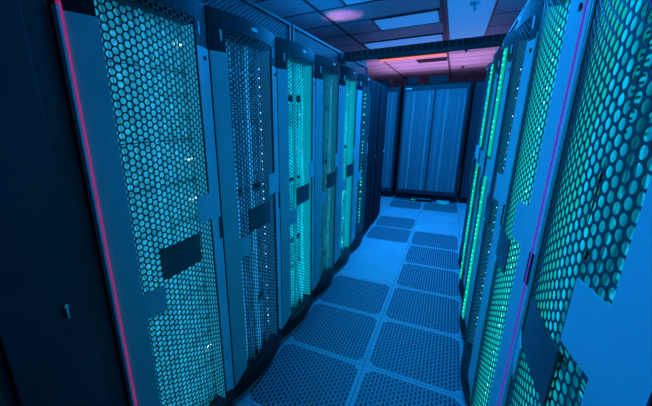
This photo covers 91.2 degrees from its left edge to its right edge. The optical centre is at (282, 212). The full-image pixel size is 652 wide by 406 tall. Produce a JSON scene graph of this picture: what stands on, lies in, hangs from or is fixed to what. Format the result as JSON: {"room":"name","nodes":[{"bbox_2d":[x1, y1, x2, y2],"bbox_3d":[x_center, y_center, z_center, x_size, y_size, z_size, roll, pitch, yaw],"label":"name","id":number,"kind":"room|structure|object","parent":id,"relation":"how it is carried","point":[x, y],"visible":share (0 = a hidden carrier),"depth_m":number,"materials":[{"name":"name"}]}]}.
{"room":"server room","nodes":[
{"label":"server room","id":0,"kind":"room"},
{"bbox_2d":[233,170,468,405],"bbox_3d":[1.826,0.353,4.486,8.000,0.050,14.500,7,18,27],"label":"floor","id":1,"kind":"structure","parent":0,"point":[385,330],"depth_m":2.52,"materials":[{"name":"tile"}]},
{"bbox_2d":[0,0,127,405],"bbox_3d":[-1.143,0.324,1.021,0.990,2.070,0.600,7,18,27],"label":"tall cabinet","id":2,"kind":"object","parent":1,"relation":"on","point":[58,347],"visible":1,"depth_m":0.85,"materials":[{"name":"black metal"}]},
{"bbox_2d":[47,0,234,405],"bbox_3d":[-0.848,0.170,1.528,1.023,2.070,0.605,7,18,27],"label":"rack","id":3,"kind":"object","parent":1,"relation":"on","point":[78,37],"visible":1,"depth_m":1.14,"materials":[{"name":"black metal"}]},
{"bbox_2d":[94,0,184,72],"bbox_3d":[-0.792,-0.662,1.249,0.628,0.201,0.480,7,18,27],"label":"server","id":4,"kind":"object","parent":3,"relation":"in","point":[106,36],"visible":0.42,"depth_m":1.11,"materials":[{"name":"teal metal"}]},
{"bbox_2d":[106,61,190,143],"bbox_3d":[-0.787,-0.435,1.316,0.628,0.266,0.480,7,18,27],"label":"server","id":5,"kind":"object","parent":3,"relation":"in","point":[114,88],"visible":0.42,"depth_m":1.18,"materials":[{"name":"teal metal"}]},
{"bbox_2d":[119,139,194,193],"bbox_3d":[-0.782,-0.219,1.379,0.628,0.176,0.480,7,18,27],"label":"server","id":6,"kind":"object","parent":3,"relation":"in","point":[130,147],"visible":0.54,"depth_m":1.25,"materials":[{"name":"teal metal"}]},
{"bbox_2d":[127,178,197,239],"bbox_3d":[-0.779,-0.046,1.430,0.628,0.176,0.480,7,18,27],"label":"server","id":7,"kind":"object","parent":3,"relation":"in","point":[132,201],"visible":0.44,"depth_m":1.30,"materials":[{"name":"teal metal"}]},
{"bbox_2d":[134,217,205,320],"bbox_3d":[-0.773,0.213,1.506,0.628,0.356,0.480,7,18,27],"label":"server","id":8,"kind":"object","parent":3,"relation":"in","point":[139,247],"visible":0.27,"depth_m":1.36,"materials":[{"name":"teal metal"}]},
{"bbox_2d":[148,283,209,374],"bbox_3d":[-0.767,0.515,1.594,0.628,0.266,0.480,7,18,27],"label":"server","id":9,"kind":"object","parent":3,"relation":"in","point":[199,292],"visible":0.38,"depth_m":1.46,"materials":[{"name":"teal metal"}]},
{"bbox_2d":[157,329,212,404],"bbox_3d":[-0.763,0.731,1.657,0.628,0.176,0.480,7,18,27],"label":"server","id":10,"kind":"object","parent":3,"relation":"in","point":[197,340],"visible":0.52,"depth_m":1.55,"materials":[{"name":"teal metal"}]},
{"bbox_2d":[164,357,216,405],"bbox_3d":[-0.758,0.947,1.720,0.628,0.266,0.480,7,18,27],"label":"server","id":11,"kind":"object","parent":3,"relation":"in","point":[195,380],"visible":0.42,"depth_m":1.66,"materials":[{"name":"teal metal"}]},
{"bbox_2d":[204,5,281,398],"bbox_3d":[-0.568,0.014,2.040,1.023,2.070,0.596,7,18,27],"label":"rack","id":12,"kind":"object","parent":1,"relation":"on","point":[222,26],"visible":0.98,"depth_m":1.71,"materials":[{"name":"black metal"}]},
{"bbox_2d":[227,40,259,73],"bbox_3d":[-0.513,-0.846,1.749,0.632,0.141,0.480,7,18,27],"label":"server","id":13,"kind":"object","parent":12,"relation":"in","point":[228,41],"visible":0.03,"depth_m":1.64,"materials":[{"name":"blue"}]},
{"bbox_2d":[198,0,290,40],"bbox_3d":[-0.315,-1.027,1.663,0.300,0.130,1.030,7,18,27],"label":"trough","id":14,"kind":"object","parent":12,"relation":"on","point":[268,14],"visible":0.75,"depth_m":1.70,"materials":[{"name":"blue metal"}]},
{"bbox_2d":[229,68,261,122],"bbox_3d":[-0.510,-0.647,1.808,0.628,0.266,0.480,7,18,27],"label":"server","id":15,"kind":"object","parent":12,"relation":"in","point":[230,69],"visible":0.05,"depth_m":1.73,"materials":[{"name":"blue metal"}]},
{"bbox_2d":[232,123,263,189],"bbox_3d":[-0.502,-0.344,1.896,0.632,0.356,0.480,7,18,27],"label":"server","id":16,"kind":"object","parent":12,"relation":"in","point":[233,124],"visible":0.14,"depth_m":1.81,"materials":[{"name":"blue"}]},
{"bbox_2d":[240,221,260,247],"bbox_3d":[-0.495,0.116,2.031,0.628,0.176,0.480,7,18,27],"label":"server","id":17,"kind":"object","parent":12,"relation":"in","point":[248,221],"visible":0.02,"depth_m":1.94,"materials":[{"name":"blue metal"}]},
{"bbox_2d":[238,186,264,224],"bbox_3d":[-0.496,-0.057,1.980,0.632,0.176,0.480,7,18,27],"label":"server","id":18,"kind":"object","parent":12,"relation":"in","point":[241,207],"visible":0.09,"depth_m":1.88,"materials":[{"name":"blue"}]},
{"bbox_2d":[241,242,266,306],"bbox_3d":[-0.487,0.375,2.106,0.632,0.356,0.480,7,18,27],"label":"server","id":19,"kind":"object","parent":12,"relation":"in","point":[259,261],"visible":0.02,"depth_m":2.04,"materials":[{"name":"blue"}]},
{"bbox_2d":[245,291,268,359],"bbox_3d":[-0.480,0.750,2.216,0.632,0.356,0.480,7,18,27],"label":"server","id":20,"kind":"object","parent":12,"relation":"in","point":[262,291],"visible":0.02,"depth_m":2.13,"materials":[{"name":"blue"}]},
{"bbox_2d":[275,37,314,337],"bbox_3d":[-0.290,-0.141,2.549,1.023,2.070,0.596,7,18,27],"label":"rack","id":21,"kind":"object","parent":1,"relation":"on","point":[303,195],"visible":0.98,"depth_m":2.24,"materials":[{"name":"black metal"}]},
{"bbox_2d":[287,60,299,96],"bbox_3d":[-0.236,-0.957,2.271,0.628,0.231,0.480,7,18,27],"label":"server","id":22,"kind":"object","parent":21,"relation":"in","point":[288,60],"visible":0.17,"depth_m":2.22,"materials":[{"name":"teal metal"}]},
{"bbox_2d":[288,102,299,127],"bbox_3d":[-0.231,-0.715,2.342,0.628,0.176,0.480,7,18,27],"label":"server","id":23,"kind":"object","parent":21,"relation":"in","point":[288,102],"visible":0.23,"depth_m":2.26,"materials":[{"name":"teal metal"}]},
{"bbox_2d":[289,177,299,210],"bbox_3d":[-0.219,-0.125,2.515,0.628,0.266,0.480,7,18,27],"label":"server","id":24,"kind":"object","parent":21,"relation":"in","point":[298,178],"visible":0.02,"depth_m":2.41,"materials":[{"name":"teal metal"}]},
{"bbox_2d":[290,235,299,264],"bbox_3d":[-0.210,0.307,2.641,0.628,0.176,0.480,7,18,27],"label":"server","id":25,"kind":"object","parent":21,"relation":"in","point":[298,235],"visible":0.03,"depth_m":2.56,"materials":[{"name":"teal metal"}]},
{"bbox_2d":[289,128,302,177],"bbox_3d":[-0.225,-0.456,2.418,0.628,0.356,0.480,7,18,27],"label":"server","id":26,"kind":"object","parent":21,"relation":"in","point":[298,172],"visible":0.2,"depth_m":2.35,"materials":[{"name":"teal metal"}]},
{"bbox_2d":[291,258,301,306],"bbox_3d":[-0.204,0.595,2.725,0.628,0.356,0.480,7,18,27],"label":"server","id":27,"kind":"object","parent":21,"relation":"in","point":[299,258],"visible":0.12,"depth_m":2.62,"materials":[{"name":"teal metal"}]},
{"bbox_2d":[290,212,302,238],"bbox_3d":[-0.214,0.091,2.578,0.628,0.176,0.480,7,18,27],"label":"server","id":28,"kind":"object","parent":21,"relation":"in","point":[298,212],"visible":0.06,"depth_m":2.52,"materials":[{"name":"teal metal"}]},
{"bbox_2d":[313,54,339,298],"bbox_3d":[-0.012,-0.295,3.058,1.023,2.070,0.596,7,18,27],"label":"rack","id":29,"kind":"object","parent":1,"relation":"on","point":[325,266],"visible":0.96,"depth_m":2.75,"materials":[{"name":"black metal"}]},
{"bbox_2d":[291,24,340,64],"bbox_3d":[0.171,-1.298,2.553,0.300,0.130,1.030,7,18,27],"label":"trough","id":30,"kind":"object","parent":29,"relation":"on","point":[294,29],"visible":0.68,"depth_m":2.40,"materials":[{"name":"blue metal"}]},
{"bbox_2d":[322,163,326,197],"bbox_3d":[0.059,-0.280,3.024,0.628,0.356,0.480,7,18,27],"label":"server","id":31,"kind":"object","parent":29,"relation":"in","point":[325,163],"visible":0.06,"depth_m":3.02,"materials":[{"name":"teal metal"}]},
{"bbox_2d":[322,73,330,108],"bbox_3d":[0.045,-1.069,2.792,0.632,0.321,0.480,7,18,27],"label":"server","id":32,"kind":"object","parent":29,"relation":"in","point":[327,76],"visible":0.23,"depth_m":2.75,"materials":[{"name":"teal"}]},
{"bbox_2d":[334,65,357,271],"bbox_3d":[0.265,-0.450,3.567,1.023,2.070,0.596,7,18,27],"label":"rack","id":33,"kind":"object","parent":1,"relation":"on","point":[345,182],"visible":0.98,"depth_m":3.26,"materials":[{"name":"black metal"}]},
{"bbox_2d":[341,210,343,232],"bbox_3d":[0.348,0.084,3.684,0.628,0.356,0.480,7,18,27],"label":"server","id":34,"kind":"object","parent":33,"relation":"in","point":[343,210],"visible":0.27,"depth_m":3.70,"materials":[{"name":"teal metal"}]},
{"bbox_2d":[343,152,345,174],"bbox_3d":[0.335,-0.521,3.507,0.628,0.356,0.480,7,18,27],"label":"server","id":35,"kind":"object","parent":33,"relation":"in","point":[344,160],"visible":0.14,"depth_m":3.51,"materials":[{"name":"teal metal"}]},
{"bbox_2d":[344,111,347,144],"bbox_3d":[0.327,-0.895,3.398,0.628,0.356,0.480,7,18,27],"label":"server","id":36,"kind":"object","parent":33,"relation":"in","point":[345,132],"visible":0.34,"depth_m":3.40,"materials":[{"name":"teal metal"}]},
{"bbox_2d":[345,80,348,110],"bbox_3d":[0.321,-1.224,3.302,0.628,0.321,0.480,7,18,27],"label":"server","id":37,"kind":"object","parent":33,"relation":"in","point":[346,101],"visible":0.1,"depth_m":3.33,"materials":[{"name":"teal metal"}]},
{"bbox_2d":[350,73,370,250],"bbox_3d":[0.543,-0.605,4.076,1.023,2.070,0.596,7,18,27],"label":"rack","id":38,"kind":"object","parent":1,"relation":"on","point":[363,101],"visible":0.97,"depth_m":3.77,"materials":[{"name":"black metal"}]},
{"bbox_2d":[341,52,367,74],"bbox_3d":[0.657,-1.569,3.444,0.300,0.130,1.030,7,18,27],"label":"trough","id":39,"kind":"object","parent":38,"relation":"on","point":[363,67],"visible":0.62,"depth_m":3.42,"materials":[{"name":"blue metal"}]},
{"bbox_2d":[343,60,365,67],"bbox_3d":[0.817,-1.778,3.717,0.300,0.112,0.260,7,18,27],"label":"cable box","id":40,"kind":"object","parent":39,"relation":"on","point":[364,61],"visible":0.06,"depth_m":3.65,"materials":[{"name":"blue metal"}]},
{"bbox_2d":[343,33,506,61],"bbox_3d":[1.165,-1.412,2.738,1.260,0.055,0.208,7,18,27],"label":"bridge","id":41,"kind":"object","parent":39,"relation":"attached to","point":[496,40],"visible":0.97,"depth_m":2.65,"materials":[{"name":"metal"}]},
{"bbox_2d":[363,80,379,233],"bbox_3d":[0.809,-0.763,4.596,0.990,2.070,0.600,7,18,27],"label":"tall cabinet","id":42,"kind":"object","parent":1,"relation":"on","point":[375,86],"visible":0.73,"depth_m":4.30,"materials":[{"name":"metal"}]},
{"bbox_2d":[372,83,387,221],"bbox_3d":[1.091,-0.920,5.114,0.990,2.070,0.600,7,18,27],"label":"tall cabinet","id":43,"kind":"object","parent":1,"relation":"on","point":[383,96],"visible":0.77,"depth_m":4.80,"materials":[{"name":"metal"}]},
{"bbox_2d":[381,85,403,196],"bbox_3d":[2.235,-1.519,6.848,0.580,2.200,0.950,7,18,27],"label":"rack","id":44,"kind":"object","parent":1,"relation":"on","point":[395,93],"visible":0.4,"depth_m":6.43,"materials":[{"name":"metal"}]},
{"bbox_2d":[378,79,391,85],"bbox_3d":[2.062,-2.586,6.359,0.210,0.130,0.390,7,18,27],"label":"guide","id":45,"kind":"object","parent":44,"relation":"on","point":[387,82],"visible":0.6,"depth_m":6.19,"materials":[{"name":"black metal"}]},
{"bbox_2d":[410,198,431,202],"bbox_3d":[2.747,-0.246,6.285,0.400,0.054,0.088,7,18,27],"label":"power strip","id":46,"kind":"object","parent":1,"relation":"on","point":[411,199],"visible":1,"depth_m":6.25,"materials":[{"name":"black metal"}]},
{"bbox_2d":[395,81,472,202],"bbox_3d":[3.037,-1.419,6.451,1.140,2.200,0.933,7,18,27],"label":"rack","id":47,"kind":"object","parent":1,"relation":"on","point":[433,125],"visible":1,"depth_m":6.12,"materials":[{"name":"metal"}]},
{"bbox_2d":[407,77,419,84],"bbox_3d":[2.536,-2.526,6.119,0.200,0.130,0.390,7,18,27],"label":"guide","id":48,"kind":"object","parent":47,"relation":"on","point":[413,80],"visible":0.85,"depth_m":5.96,"materials":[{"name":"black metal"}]},
{"bbox_2d":[429,75,448,83],"bbox_3d":[2.930,-2.475,5.919,0.310,0.130,0.390,7,18,27],"label":"guide","id":49,"kind":"object","parent":47,"relation":"on","point":[440,78],"visible":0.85,"depth_m":5.76,"materials":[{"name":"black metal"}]},
{"bbox_2d":[436,200,448,204],"bbox_3d":[3.075,-0.193,6.077,0.220,0.055,0.103,7,18,27],"label":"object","id":50,"kind":"object","parent":1,"relation":"on","point":[437,201],"visible":1,"depth_m":6.04,"materials":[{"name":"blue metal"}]},
{"bbox_2d":[458,80,484,203],"bbox_3d":[3.839,-1.314,6.035,0.600,2.200,0.950,7,18,27],"label":"rack","id":51,"kind":"object","parent":1,"relation":"on","point":[478,86],"visible":0.17,"depth_m":5.84,"materials":[{"name":"metal"}]},
{"bbox_2d":[458,62,491,269],"bbox_3d":[2.394,-0.340,3.040,1.020,2.070,0.596,7,18,27],"label":"rack","id":52,"kind":"object","parent":1,"relation":"on","point":[488,70],"visible":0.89,"depth_m":3.15,"materials":[{"name":"black metal"}]},
{"bbox_2d":[459,49,501,299],"bbox_3d":[2.113,-0.186,2.532,1.027,2.070,0.596,7,18,27],"label":"rack","id":53,"kind":"object","parent":1,"relation":"on","point":[497,56],"visible":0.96,"depth_m":2.62,"materials":[{"name":"black metal"}]},
{"bbox_2d":[459,28,516,341],"bbox_3d":[1.839,-0.031,2.022,1.020,2.070,0.596,7,18,27],"label":"rack","id":54,"kind":"object","parent":1,"relation":"on","point":[508,44],"visible":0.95,"depth_m":2.06,"materials":[{"name":"black metal"}]},
{"bbox_2d":[509,0,530,32],"bbox_3d":[1.543,-1.110,1.814,0.300,0.130,1.030,7,18,27],"label":"trough","id":55,"kind":"object","parent":54,"relation":"on","point":[514,26],"visible":0.05,"depth_m":2.08,"materials":[{"name":"black metal"}]},
{"bbox_2d":[460,0,543,405],"bbox_3d":[1.561,0.124,1.513,1.020,2.070,0.596,7,18,27],"label":"rack","id":56,"kind":"object","parent":1,"relation":"on","point":[529,17],"visible":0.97,"depth_m":1.57,"materials":[{"name":"black metal"}]},
{"bbox_2d":[469,0,592,405],"bbox_3d":[1.283,0.279,1.004,1.020,2.070,0.596,7,18,27],"label":"rack","id":57,"kind":"object","parent":1,"relation":"on","point":[561,33],"visible":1,"depth_m":1.02,"materials":[{"name":"black metal"}]},
{"bbox_2d":[503,0,651,405],"bbox_3d":[1.005,0.433,0.495,1.020,2.070,0.596,7,18,27],"label":"rack","id":58,"kind":"object","parent":1,"relation":"on","point":[611,345],"visible":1,"depth_m":0.55,"materials":[{"name":"black metal"}]},
{"bbox_2d":[546,362,581,405],"bbox_3d":[0.936,0.603,0.585,0.628,0.176,0.480,7,18,27],"label":"server","id":59,"kind":"object","parent":58,"relation":"in","point":[563,364],"visible":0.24,"depth_m":0.85,"materials":[{"name":"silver metal"}]},
{"bbox_2d":[559,260,617,397],"bbox_3d":[0.931,0.344,0.509,0.628,0.266,0.480,7,18,27],"label":"server","id":60,"kind":"object","parent":58,"relation":"in","point":[583,384],"visible":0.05,"depth_m":0.72,"materials":[{"name":"silver metal"}]},
{"bbox_2d":[588,145,651,280],"bbox_3d":[0.925,0.056,0.425,0.628,0.266,0.480,7,18,27],"label":"server","id":61,"kind":"object","parent":58,"relation":"in","point":[616,207],"visible":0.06,"depth_m":0.65,"materials":[{"name":"silver metal"}]},
{"bbox_2d":[625,10,651,140],"bbox_3d":[0.920,-0.203,0.349,0.628,0.266,0.480,7,18,27],"label":"server","id":62,"kind":"object","parent":58,"relation":"in","point":[646,34],"visible":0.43,"depth_m":0.65,"materials":[{"name":"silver metal"}]},
{"bbox_2d":[200,0,527,81],"bbox_3d":[1.770,-2.343,3.697,8.000,0.050,14.500,7,18,27],"label":"ceiling","id":63,"kind":"structure","parent":0,"point":[344,28],"depth_m":4.20,"materials":[{"name":"tile"}]},
{"bbox_2d":[340,0,378,5],"bbox_3d":[0.929,-2.066,2.920,0.870,0.012,0.540,7,18,27],"label":"recessed light","id":64,"kind":"object","parent":63,"relation":"in","point":[345,2],"visible":1,"depth_m":3.23,"materials":[{"name":"plastic"}]},
{"bbox_2d":[343,0,370,4],"bbox_3d":[0.929,-2.069,2.919,0.830,0.005,0.500,7,18,27],"label":"diffuser","id":65,"kind":"object","parent":64,"relation":"attached to","point":[346,2],"depth_m":3.23,"materials":[{"name":"grey"}]},
{"bbox_2d":[362,33,443,48],"bbox_3d":[1.907,-2.702,5.023,1.170,0.012,0.540,7,18,27],"label":"recessed light","id":66,"kind":"object","parent":63,"relation":"in","point":[433,37],"visible":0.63,"depth_m":4.97,"materials":[{"name":"plastic"}]},
{"bbox_2d":[371,9,441,30],"bbox_3d":[1.542,-2.371,3.919,0.750,0.012,0.560,7,18,27],"label":"recessed light","id":67,"kind":"object","parent":63,"relation":"in","point":[431,16],"visible":1,"depth_m":3.89,"materials":[{"name":"plastic"}]},
{"bbox_2d":[378,52,447,61],"bbox_3d":[2.514,-3.028,6.149,1.240,0.042,0.240,7,18,27],"label":"ceiling lamp","id":68,"kind":"object","parent":63,"relation":"attached to","point":[442,53],"visible":0.77,"depth_m":6.09,"materials":[{"name":"metal"}]},
{"bbox_2d":[416,57,448,62],"bbox_3d":[3.144,-3.196,6.638,0.600,0.020,0.400,7,18,27],"label":"ceiling vent","id":69,"kind":"object","parent":63,"relation":"in","point":[440,58],"visible":1,"depth_m":6.58,"materials":[{"name":"metal"}]},
{"bbox_2d":[445,0,498,39],"bbox_3d":[2.279,-2.369,3.860,0.490,0.012,2.340,7,18,27],"label":"recessed light","id":70,"kind":"object","parent":63,"relation":"in","point":[462,22],"visible":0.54,"depth_m":3.83,"materials":[{"name":"plastic"}]},
{"bbox_2d":[470,1,480,11],"bbox_3d":[2.019,-2.159,3.323,0.099,0.080,0.099,7,18,27],"label":"smoke detector","id":71,"kind":"object","parent":63,"relation":"attached to","point":[474,4],"visible":1,"depth_m":3.30,"materials":[{"name":"grey"}]},
{"bbox_2d":[392,75,485,167],"bbox_3d":[5.177,-2.877,10.283,8.000,2.760,0.100,7,18,27],"label":"wall","id":72,"kind":"structure","parent":0,"point":[471,78],"depth_m":9.79,"materials":[{"name":"paint"}]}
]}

